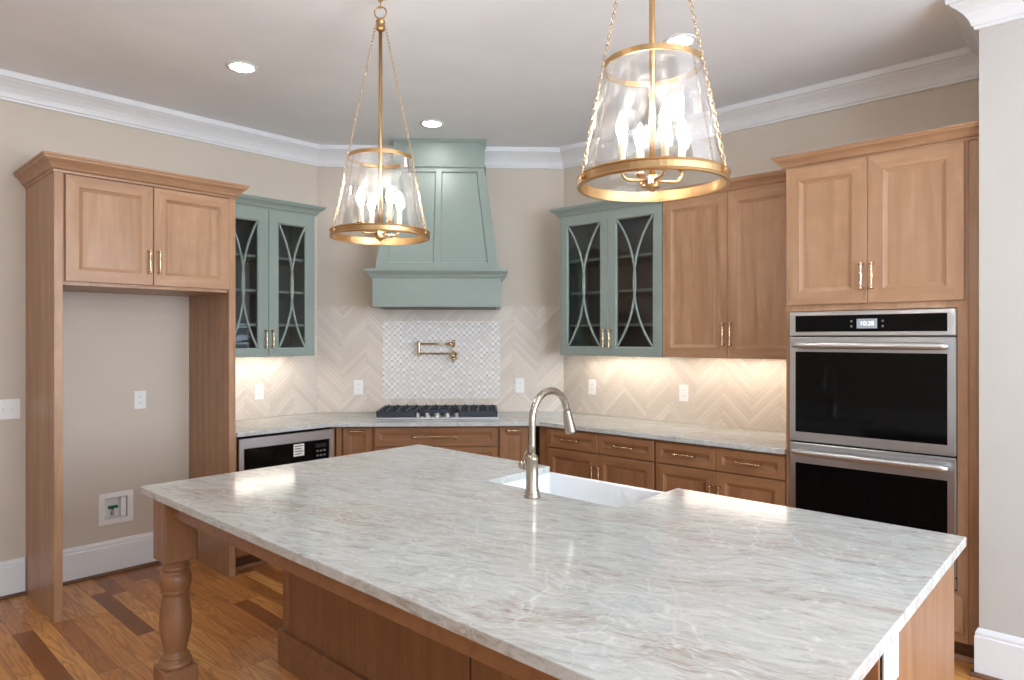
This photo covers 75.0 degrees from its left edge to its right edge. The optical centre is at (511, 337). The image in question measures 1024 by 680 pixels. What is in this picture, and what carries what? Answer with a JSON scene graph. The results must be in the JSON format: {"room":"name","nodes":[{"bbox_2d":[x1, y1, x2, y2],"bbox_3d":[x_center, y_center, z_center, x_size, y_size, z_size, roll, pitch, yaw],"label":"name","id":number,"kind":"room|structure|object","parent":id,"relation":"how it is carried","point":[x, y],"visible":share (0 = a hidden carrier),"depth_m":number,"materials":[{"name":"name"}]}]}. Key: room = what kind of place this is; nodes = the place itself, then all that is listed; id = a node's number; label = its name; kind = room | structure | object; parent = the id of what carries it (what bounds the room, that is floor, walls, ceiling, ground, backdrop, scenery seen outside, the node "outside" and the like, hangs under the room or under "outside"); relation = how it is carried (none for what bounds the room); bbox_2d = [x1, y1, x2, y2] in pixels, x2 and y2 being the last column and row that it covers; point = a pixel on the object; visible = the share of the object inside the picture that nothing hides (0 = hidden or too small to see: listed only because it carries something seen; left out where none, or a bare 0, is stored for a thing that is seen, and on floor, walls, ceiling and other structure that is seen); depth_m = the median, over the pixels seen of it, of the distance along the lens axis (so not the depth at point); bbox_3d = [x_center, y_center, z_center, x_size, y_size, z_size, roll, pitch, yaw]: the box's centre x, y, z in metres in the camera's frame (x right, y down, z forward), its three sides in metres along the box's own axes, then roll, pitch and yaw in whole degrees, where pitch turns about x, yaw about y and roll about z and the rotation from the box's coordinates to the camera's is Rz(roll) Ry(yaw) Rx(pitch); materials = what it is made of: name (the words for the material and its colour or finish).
{"room":"kitchen","nodes":[
{"label":"kitchen","id":0,"kind":"room"},
{"bbox_2d":[0,100,316,590],"bbox_3d":[-3.602,-0.005,3.287,0.128,3.050,5.948,0,0,43],"label":"wall","id":1,"kind":"structure","parent":0,"point":[115,346],"depth_m":4.32,"materials":[{"name":"beige paint"}]},
{"bbox_2d":[0,399,19,419],"bbox_3d":[-2.947,0.419,3.902,0.016,0.118,0.116,0,0,43],"label":"light switch","id":2,"kind":"object","parent":1,"relation":"attached to","point":[9,408],"visible":1,"depth_m":3.91,"materials":[{"name":"white plastic"}]},
{"bbox_2d":[0,557,25,600],"bbox_3d":[-4.226,1.412,2.504,0.032,0.216,3.950,0,0,43],"label":"baseboard","id":3,"kind":"structure","parent":1,"relation":"attached to","point":[12,572],"depth_m":3.91,"materials":[{"name":"white paint"}]},
{"bbox_2d":[63,532,160,585],"bbox_3d":[-2.551,1.412,4.320,0.032,0.216,0.896,0,0,43],"label":"baseboard","id":4,"kind":"structure","parent":1,"relation":"attached to","point":[114,556],"depth_m":4.28,"materials":[{"name":"white paint"}]},
{"bbox_2d":[98,489,132,526],"bbox_3d":[-2.588,1.102,4.342,0.068,0.204,0.204,0,0,43],"label":"water supply box","id":5,"kind":"object","parent":1,"relation":"attached to","point":[114,507],"visible":1,"depth_m":4.35,"materials":[{"name":"white plastic"}]},
{"bbox_2d":[134,391,145,408],"bbox_3d":[-2.468,0.412,4.427,0.008,0.118,0.072,0,0,43],"label":"wall outlet","id":6,"kind":"object","parent":1,"relation":"attached to","point":[139,396],"visible":1,"depth_m":4.42,"materials":[{"name":"white plastic"}]},
{"bbox_2d":[0,69,392,166],"bbox_3d":[-3.223,-1.458,3.217,0.539,0.145,6.358,0,0,43],"label":"trim","id":7,"kind":"structure","parent":1,"relation":"attached to","point":[15,87],"depth_m":4.50,"materials":[{"name":"white paint"}]},
{"bbox_2d":[255,384,263,399],"bbox_3d":[-1.905,0.406,5.026,0.008,0.118,0.072,0,0,43],"label":"wall outlet","id":8,"kind":"object","parent":1,"relation":"attached to","point":[259,388],"visible":1,"depth_m":5.02,"materials":[{"name":"white plastic"}]},
{"bbox_2d":[235,355,316,419],"bbox_3d":[-1.901,0.370,5.042,0.008,0.469,0.955,0,0,43],"label":"backsplash","id":9,"kind":"structure","parent":1,"relation":"attached to","point":[290,382],"depth_m":5.13,"materials":[{"name":"tile"}]},
{"bbox_2d":[235,193,326,356],"bbox_3d":[-1.809,-0.420,4.845,0.410,1.115,0.793,0,0,43],"label":"upper cabinet","id":10,"kind":"object","parent":1,"relation":"attached to","point":[275,238],"visible":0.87,"depth_m":4.89,"materials":[{"name":"green paint"}]},
{"bbox_2d":[235,253,303,264],"bbox_3d":[-1.864,-0.575,4.854,0.292,0.018,0.695,0,0,43],"label":"shelf","id":11,"kind":"object","parent":10,"relation":"attached to","point":[251,259],"depth_m":4.91,"materials":[{"name":"green paint"}]},
{"bbox_2d":[235,288,303,295],"bbox_3d":[-1.864,-0.332,4.854,0.292,0.018,0.695,0,0,43],"label":"shelf","id":12,"kind":"object","parent":10,"relation":"attached to","point":[248,291],"depth_m":4.91,"materials":[{"name":"green paint"}]},
{"bbox_2d":[235,323,303,326],"bbox_3d":[-1.864,-0.092,4.854,0.292,0.018,0.695,0,0,43],"label":"shelf","id":13,"kind":"object","parent":10,"relation":"attached to","point":[241,324],"depth_m":4.91,"materials":[{"name":"green paint"}]},
{"bbox_2d":[317,167,563,464],"bbox_3d":[-0.578,-0.005,5.486,2.161,3.050,0.117,0,0,-2],"label":"wall","id":14,"kind":"structure","parent":0,"point":[357,340],"depth_m":5.43,"materials":[{"name":"beige paint"}]},
{"bbox_2d":[354,380,362,394],"bbox_3d":[-1.243,0.401,5.400,0.072,0.118,0.008,0,0,-2],"label":"wall outlet","id":15,"kind":"object","parent":14,"relation":"attached to","point":[358,384],"visible":1,"depth_m":5.40,"materials":[{"name":"white plastic"}]},
{"bbox_2d":[364,138,507,309],"bbox_3d":[-0.565,-0.877,5.163,1.056,1.304,0.552,0,0,-2],"label":"range hood","id":16,"kind":"object","parent":14,"relation":"attached to","point":[457,268],"visible":0.93,"depth_m":5.05,"materials":[{"name":"green paint"}]},
{"bbox_2d":[417,340,457,361],"bbox_3d":[-0.597,0.107,5.380,0.328,0.181,0.092,0,0,-2],"label":"pot filler","id":17,"kind":"object","parent":14,"relation":"attached to","point":[454,355],"visible":1,"depth_m":5.36,"materials":[{"name":"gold metal"}]},
{"bbox_2d":[317,306,563,412],"bbox_3d":[-0.576,0.174,5.435,1.999,0.861,0.008,0,0,-2],"label":"tile backsplash","id":18,"kind":"structure","parent":14,"relation":"attached to","point":[349,338],"depth_m":5.42,"materials":[{"name":"beige tile"}]},
{"bbox_2d":[515,378,523,392],"bbox_3d":[0.064,0.391,5.452,0.072,0.118,0.008,0,0,-2],"label":"wall outlet","id":19,"kind":"object","parent":14,"relation":"attached to","point":[519,382],"visible":1,"depth_m":5.45,"materials":[{"name":"white plastic"}]},
{"bbox_2d":[0,0,967,146],"bbox_3d":[-0.223,-1.580,1.101,8.220,0.100,7.716,0,0,43],"label":"ceiling","id":20,"kind":"structure","parent":0,"point":[504,73],"depth_m":3.60,"materials":[{"name":"paint"}]},
{"bbox_2d":[225,61,257,73],"bbox_3d":[-1.526,-1.527,3.770,0.172,0.006,0.172,0,0,43],"label":"recessed light","id":21,"kind":"object","parent":20,"relation":"in","point":[243,67],"visible":1,"depth_m":3.77,"materials":[{"name":"white plastic"}]},
{"bbox_2d":[329,0,429,244],"bbox_3d":[-0.576,-0.976,2.922,0.434,1.108,0.442,0,0,-11],"label":"pendant light","id":22,"kind":"object","parent":20,"relation":"hanging from","point":[380,228],"visible":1,"depth_m":2.90,"materials":[{"name":"gold metal"}]},
{"bbox_2d":[420,120,443,127],"bbox_3d":[-0.572,-1.527,4.764,0.172,0.006,0.172,0,0,43],"label":"recessed light","id":23,"kind":"object","parent":20,"relation":"in","point":[426,123],"visible":1,"depth_m":4.75,"materials":[{"name":"white"}]},
{"bbox_2d":[577,0,730,202],"bbox_3d":[0.406,-0.976,1.931,0.434,1.108,0.442,0,0,12],"label":"pendant light","id":24,"kind":"object","parent":20,"relation":"hanging from","point":[664,162],"visible":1,"depth_m":1.90,"materials":[{"name":"gold metal"}]},
{"bbox_2d":[663,33,696,45],"bbox_3d":[0.866,-1.527,3.439,0.172,0.006,0.172,0,0,43],"label":"recessed light","id":25,"kind":"object","parent":20,"relation":"in","point":[683,38],"visible":0.67,"depth_m":3.41,"materials":[{"name":"white"}]},
{"bbox_2d":[0,559,981,679],"bbox_3d":[-0.223,1.550,1.101,8.220,0.060,7.716,0,0,43],"label":"floor","id":26,"kind":"structure","parent":0,"point":[109,627],"depth_m":3.45,"materials":[{"name":"brown wood"}]},
{"bbox_2d":[13,150,249,623],"bbox_3d":[-2.308,0.274,4.097,0.689,2.492,1.106,0,0,43],"label":"refrigerator surround","id":27,"kind":"object","parent":26,"relation":"on","point":[93,225],"visible":1,"depth_m":3.84,"materials":[{"name":"brown wood"}]},
{"bbox_2d":[235,427,334,571],"bbox_3d":[-1.739,1.078,4.738,0.657,0.884,0.730,0,0,43],"label":"base cabinet","id":28,"kind":"object","parent":26,"relation":"on","point":[244,560],"visible":0.02,"depth_m":4.38,"materials":[{"name":"brown wood"}]},
{"bbox_2d":[237,428,333,471],"bbox_3d":[-1.725,0.864,4.733,0.566,0.420,0.693,0,0,43],"label":"microwave","id":29,"kind":"object","parent":28,"relation":"in","point":[274,449],"visible":0.41,"depth_m":4.52,"materials":[{"name":"silver metal"}]},
{"bbox_2d":[336,427,372,456],"bbox_3d":[-1.145,1.078,5.054,0.263,0.884,0.562,0,0,-2],"label":"base cabinet","id":30,"kind":"object","parent":26,"relation":"on","point":[349,440],"visible":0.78,"depth_m":4.81,"materials":[{"name":"brown wood"}]},
{"bbox_2d":[373,426,497,457],"bbox_3d":[-0.563,1.078,5.108,0.904,0.884,0.622,0,0,-2],"label":"base cabinet","id":31,"kind":"object","parent":26,"relation":"on","point":[481,440],"visible":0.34,"depth_m":4.84,"materials":[{"name":"brown wood"}]},
{"bbox_2d":[498,426,528,460],"bbox_3d":[0.022,1.078,5.101,0.263,0.884,0.562,0,0,-2],"label":"base cabinet","id":32,"kind":"object","parent":26,"relation":"on","point":[513,441],"visible":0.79,"depth_m":4.86,"materials":[{"name":"brown wood"}]},
{"bbox_2d":[153,499,953,679],"bbox_3d":[-0.038,1.079,2.374,2.545,0.883,1.455,0,0,43],"label":"kitchen island","id":33,"kind":"object","parent":26,"relation":"on","point":[332,629],"visible":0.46,"depth_m":2.60,"materials":[{"name":"brown wood"}]},
{"bbox_2d":[140,444,965,679],"bbox_3d":[-0.068,0.621,2.377,2.602,0.030,1.462,0,0,43],"label":"island countertop","id":34,"kind":"structure","parent":33,"relation":"on","point":[675,584],"depth_m":1.78,"materials":[{"name":"white stone"}]},
{"bbox_2d":[518,387,576,498],"bbox_3d":[0.144,0.400,2.632,0.093,0.411,0.295,0,0,43],"label":"kitchen faucet","id":35,"kind":"object","parent":34,"relation":"on","point":[530,465],"visible":1,"depth_m":2.53,"materials":[{"name":"silver metal"}]},
{"bbox_2d":[503,472,663,507],"bbox_3d":[0.281,0.756,2.764,0.725,0.238,0.473,0,0,43],"label":"sink","id":36,"kind":"object","parent":34,"relation":"in","point":[574,487],"visible":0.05,"depth_m":2.98,"materials":[{"name":"white ceramic"}]},
{"bbox_2d":[882,634,898,679],"bbox_3d":[0.832,0.705,1.464,0.008,0.118,0.116,0,0,43],"label":"wall outlet","id":37,"kind":"object","parent":33,"relation":"attached to","point":[890,657],"visible":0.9,"depth_m":1.45,"materials":[{"name":"white plastic"}]},
{"bbox_2d":[888,663,891,679],"bbox_3d":[0.819,0.725,1.445,0.002,0.028,0.032,0,0,43],"label":"socket","id":38,"kind":"object","parent":37,"relation":"attached to","point":[889,664],"depth_m":1.45,"materials":[{"name":"grey plastic"}]},
{"bbox_2d":[888,645,891,662],"bbox_3d":[0.819,0.685,1.445,0.002,0.028,0.032,0,0,43],"label":"socket","id":39,"kind":"object","parent":37,"relation":"attached to","point":[890,646],"depth_m":1.45,"materials":[{"name":"grey plastic"}]},
{"bbox_2d":[893,656,896,673],"bbox_3d":[0.850,0.725,1.479,0.002,0.028,0.032,0,0,43],"label":"socket","id":40,"kind":"object","parent":37,"relation":"attached to","point":[894,657],"depth_m":1.48,"materials":[{"name":"grey plastic"}]},
{"bbox_2d":[893,638,896,654],"bbox_3d":[0.850,0.685,1.479,0.002,0.028,0.032,0,0,43],"label":"socket","id":41,"kind":"object","parent":37,"relation":"attached to","point":[895,640],"depth_m":1.48,"materials":[{"name":"grey plastic"}]},
{"bbox_2d":[540,426,655,489],"bbox_3d":[0.740,1.078,4.740,0.967,0.884,0.659,0,0,43],"label":"base cabinet","id":42,"kind":"object","parent":26,"relation":"on","point":[618,459],"visible":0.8,"depth_m":4.47,"materials":[{"name":"brown wood"}]},
{"bbox_2d":[656,440,785,505],"bbox_3d":[1.395,1.078,4.136,0.812,0.884,0.659,0,0,43],"label":"base cabinet","id":43,"kind":"object","parent":26,"relation":"on","point":[757,476],"visible":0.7,"depth_m":3.89,"materials":[{"name":"brown wood"}]},
{"bbox_2d":[235,412,785,454],"bbox_3d":[-0.086,0.621,4.750,4.168,0.030,1.606,0,0,11],"label":"countertop","id":44,"kind":"structure","parent":43,"relation":"on","point":[726,437],"depth_m":4.66,"materials":[{"name":"white stone"}]},
{"bbox_2d":[375,404,498,419],"bbox_3d":[-0.565,0.570,5.166,0.914,0.072,0.435,0,0,-2],"label":"gas cooktop","id":45,"kind":"object","parent":44,"relation":"in","point":[387,412],"visible":1,"depth_m":4.99,"materials":[{"name":"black metal"}]},
{"bbox_2d":[375,415,498,419],"bbox_3d":[-0.565,0.599,5.166,0.914,0.014,0.435,0,0,-2],"label":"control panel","id":46,"kind":"object","parent":45,"relation":"on","point":[378,417],"depth_m":4.96,"materials":[{"name":"silver metal"}]},
{"bbox_2d":[771,120,978,663],"bbox_3d":[1.989,0.270,3.574,0.938,2.500,0.680,0,0,43],"label":"oven tower","id":47,"kind":"object","parent":26,"relation":"on","point":[892,222],"visible":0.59,"depth_m":3.26,"materials":[{"name":"brown wood"}]},
{"bbox_2d":[790,308,956,589],"bbox_3d":[1.960,0.518,3.548,0.760,1.313,0.658,0,0,43],"label":"double oven","id":48,"kind":"object","parent":47,"relation":"in","point":[873,393],"visible":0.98,"depth_m":3.32,"materials":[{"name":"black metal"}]},
{"bbox_2d":[564,79,978,432],"bbox_3d":[1.736,-0.005,4.347,3.562,3.050,0.128,0,0,43],"label":"wall","id":49,"kind":"structure","parent":0,"point":[741,393],"depth_m":4.51,"materials":[{"name":"beige paint"}]},
{"bbox_2d":[588,379,595,394],"bbox_3d":[0.633,0.390,5.271,0.072,0.118,0.008,0,0,43],"label":"wall outlet","id":50,"kind":"object","parent":49,"relation":"attached to","point":[591,383],"visible":1,"depth_m":5.27,"materials":[{"name":"white plastic"}]},
{"bbox_2d":[549,201,662,356],"bbox_3d":[0.760,-0.418,4.891,0.931,1.104,0.410,0,0,43],"label":"upper cabinet","id":51,"kind":"object","parent":49,"relation":"attached to","point":[611,253],"visible":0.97,"depth_m":4.93,"materials":[{"name":"green paint"}]},
{"bbox_2d":[569,252,652,265],"bbox_3d":[0.814,-0.575,4.905,0.833,0.018,0.292,0,0,43],"label":"shelf","id":52,"kind":"object","parent":51,"relation":"attached to","point":[644,258],"depth_m":4.95,"materials":[{"name":"green paint"}]},
{"bbox_2d":[569,288,652,296],"bbox_3d":[0.814,-0.332,4.905,0.833,0.018,0.292,0,0,43],"label":"shelf","id":53,"kind":"object","parent":51,"relation":"attached to","point":[640,292],"depth_m":4.95,"materials":[{"name":"green paint"}]},
{"bbox_2d":[569,323,652,326],"bbox_3d":[0.814,-0.092,4.905,0.833,0.018,0.292,0,0,43],"label":"shelf","id":54,"kind":"object","parent":51,"relation":"attached to","point":[570,324],"depth_m":4.94,"materials":[{"name":"green paint"}]},
{"bbox_2d":[564,355,785,432],"bbox_3d":[1.170,0.368,4.787,2.027,0.473,0.008,0,0,43],"label":"backsplash","id":55,"kind":"structure","parent":49,"relation":"attached to","point":[742,393],"depth_m":4.74,"materials":[{"name":"tile"}]},
{"bbox_2d":[679,385,687,401],"bbox_3d":[1.218,0.393,4.732,0.072,0.118,0.008,0,0,43],"label":"wall outlet","id":56,"kind":"object","parent":49,"relation":"attached to","point":[683,389],"visible":1,"depth_m":4.73,"materials":[{"name":"white plastic"}]},
{"bbox_2d":[658,169,785,358],"bbox_3d":[1.441,-0.422,4.263,0.918,1.107,0.410,0,0,43],"label":"upper cabinet","id":57,"kind":"object","parent":49,"relation":"attached to","point":[724,251],"visible":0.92,"depth_m":4.15,"materials":[{"name":"brown wood"}]},
{"bbox_2d":[979,18,1023,637],"bbox_3d":[3.616,-0.005,2.069,3.490,3.050,0.686,0,0,43],"label":"wall","id":58,"kind":"structure","parent":0,"point":[1001,47],"depth_m":2.95,"materials":[{"name":"paint"}]},
{"bbox_2d":[485,0,1023,168],"bbox_3d":[2.339,-1.458,3.171,6.862,0.145,0.798,0,0,43],"label":"trim","id":59,"kind":"structure","parent":58,"relation":"attached to","point":[961,65],"depth_m":4.06,"materials":[{"name":"white paint"}]},
{"bbox_2d":[969,627,1023,679],"bbox_3d":[3.365,1.412,1.820,3.522,0.216,0.042,0,0,43],"label":"baseboard","id":60,"kind":"structure","parent":58,"relation":"attached to","point":[997,656],"depth_m":2.94,"materials":[{"name":"white paint"}]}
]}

